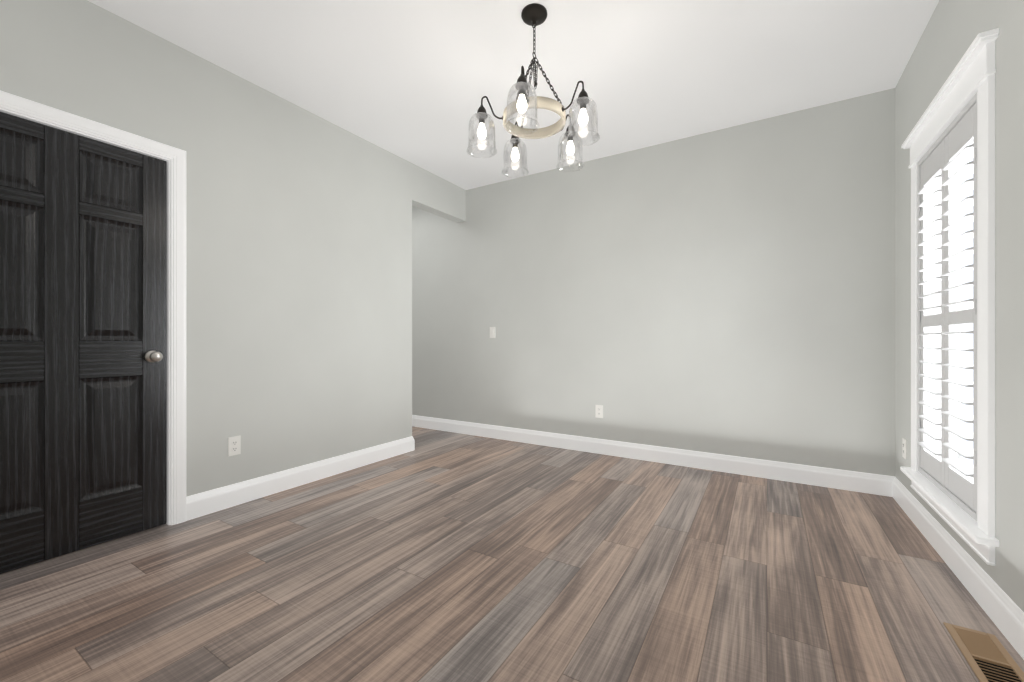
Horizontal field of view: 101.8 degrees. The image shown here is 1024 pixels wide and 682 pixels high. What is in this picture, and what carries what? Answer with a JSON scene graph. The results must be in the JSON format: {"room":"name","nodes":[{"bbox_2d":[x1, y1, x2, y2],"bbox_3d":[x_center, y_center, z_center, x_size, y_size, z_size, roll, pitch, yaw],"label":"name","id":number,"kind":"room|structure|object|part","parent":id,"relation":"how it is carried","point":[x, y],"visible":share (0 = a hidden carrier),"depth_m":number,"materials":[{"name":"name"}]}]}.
{"room":"empty dining room","nodes":[
{"label":"empty dining room","id":0,"kind":"room"},
{"bbox_2d":[0,0,465,496],"bbox_3d":[-2.019,-0.323,2.275,0.120,2.705,5.570,0,0,32],"label":"wall","id":1,"kind":"structure","parent":0,"point":[298,286],"depth_m":2.76,"materials":[{"name":"paint"}]},
{"bbox_2d":[0,112,166,573],"bbox_3d":[-2.127,0.009,1.973,0.105,2.027,0.812,0,0,32],"label":"door","id":2,"kind":"structure","parent":1,"relation":"in","point":[83,342],"depth_m":2.03,"materials":[{"name":"black wood"}]},
{"bbox_2d":[0,90,185,524],"bbox_3d":[-2.176,-0.029,2.002,0.145,2.117,0.974,0,0,32],"label":"door frame","id":3,"kind":"structure","parent":1,"relation":"attached to","point":[48,114],"depth_m":2.33,"materials":[{"name":"white wood"}]},
{"bbox_2d":[228,436,240,456],"bbox_3d":[-1.739,0.658,2.608,0.009,0.117,0.072,0,0,32],"label":"outlet","id":4,"kind":"object","parent":1,"relation":"attached to","point":[234,445],"visible":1,"depth_m":2.60,"materials":[{"name":"white plastic"}]},
{"bbox_2d":[186,436,414,520],"bbox_3d":[-1.478,0.963,3.158,0.152,0.134,1.891,0,0,32],"label":"baseboard","id":5,"kind":"structure","parent":1,"relation":"attached to","point":[211,501],"depth_m":2.88,"materials":[{"name":"white wood"}]},
{"bbox_2d":[0,426,1023,681],"bbox_3d":[-1.173,1.080,1.757,5.603,0.100,5.810,0,0,32],"label":"floor","id":6,"kind":"structure","parent":0,"point":[440,556],"depth_m":1.75,"materials":[{"name":"brown wood"}]},
{"bbox_2d":[943,622,1023,681],"bbox_3d":[1.538,1.027,1.336,0.130,0.008,0.346,0,0,32],"label":"floor vent","id":7,"kind":"object","parent":6,"relation":"in","point":[988,657],"visible":1,"depth_m":1.35,"materials":[{"name":"beige metal"}]},
{"bbox_2d":[87,0,938,189],"bbox_3d":[-1.173,-1.725,1.757,5.603,0.100,5.810,0,0,32],"label":"ceiling","id":8,"kind":"structure","parent":0,"point":[414,81],"depth_m":2.48,"materials":[{"name":"paint"}]},
{"bbox_2d":[466,3,599,177],"bbox_3d":[0.133,-1.319,2.115,0.647,0.712,0.668,0,0,32],"label":"chandelier","id":9,"kind":"object","parent":8,"relation":"hanging from","point":[534,14],"visible":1,"depth_m":2.09,"materials":[{"name":"clear glass"}]},
{"bbox_3d":[0.133,-1.055,2.115,0.647,0.184,0.668,0,0,32],"label":"glass","id":10,"kind":"part","parent":9,"relation":"part of","materials":[{"name":"clear glass"}]},
{"bbox_2d":[412,88,894,475],"bbox_3d":[0.313,-0.323,4.183,5.603,2.705,0.120,0,0,32],"label":"wall","id":11,"kind":"structure","parent":0,"point":[728,291],"depth_m":3.41,"materials":[{"name":"paint"}]},
{"bbox_2d":[490,327,494,337],"bbox_3d":[-0.209,-0.090,4.425,0.072,0.117,0.014,0,0,32],"label":"light switch","id":12,"kind":"object","parent":11,"relation":"attached to","point":[492,332],"visible":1,"depth_m":4.42,"materials":[{"name":"white plastic"}]},
{"bbox_2d":[595,405,602,417],"bbox_3d":[0.798,0.645,3.810,0.072,0.117,0.009,0,0,32],"label":"outlet","id":13,"kind":"object","parent":11,"relation":"attached to","point":[598,411],"visible":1,"depth_m":3.81,"materials":[{"name":"white plastic"}]},
{"bbox_2d":[412,415,887,495],"bbox_3d":[0.243,0.963,4.146,5.280,0.134,0.016,0,0,32],"label":"baseboard","id":14,"kind":"structure","parent":11,"relation":"attached to","point":[877,484],"depth_m":3.42,"materials":[{"name":"white wood"}]},
{"bbox_2d":[895,0,1023,611],"bbox_3d":[1.147,-0.323,0.335,0.160,2.705,5.570,0,0,32],"label":"wall","id":15,"kind":"structure","parent":0,"point":[953,29],"depth_m":1.52,"materials":[{"name":"paint"}]},
{"bbox_2d":[902,438,906,458],"bbox_3d":[2.407,0.660,2.554,0.009,0.117,0.072,0,0,32],"label":"outlet","id":16,"kind":"object","parent":15,"relation":"attached to","point":[904,448],"visible":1,"depth_m":2.54,"materials":[{"name":"white plastic"}]},
{"bbox_2d":[900,466,998,565],"bbox_3d":[2.031,0.783,1.969,0.080,0.106,1.034,0,0,32],"label":"window sill","id":17,"kind":"structure","parent":15,"relation":"attached to","point":[960,522],"depth_m":1.79,"materials":[{"name":"white wood"}]},
{"bbox_2d":[901,28,998,536],"bbox_3d":[2.085,-0.206,1.936,0.194,1.872,1.042,0,0,32],"label":"window","id":18,"kind":"structure","parent":15,"relation":"in","point":[972,73],"depth_m":1.61,"materials":[{"name":"white wood"}]},
{"bbox_2d":[917,91,977,521],"bbox_3d":[2.053,-0.135,1.955,0.078,1.706,0.786,0,0,32],"label":"window shutters","id":19,"kind":"object","parent":18,"relation":"attached to","point":[946,155],"visible":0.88,"depth_m":1.92,"materials":[{"name":"white wood"}]},
{"bbox_3d":[2.139,-0.135,1.903,0.042,1.706,0.786,0,0,32],"label":"window sash","id":20,"kind":"part","parent":18,"relation":"part of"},
{"bbox_2d":[888,476,1023,659],"bbox_3d":[1.072,0.963,0.381,0.016,0.134,5.570,0,0,32],"label":"baseboard","id":21,"kind":"structure","parent":15,"relation":"attached to","point":[1004,612],"depth_m":1.72,"materials":[{"name":"white wood"}]}
]}

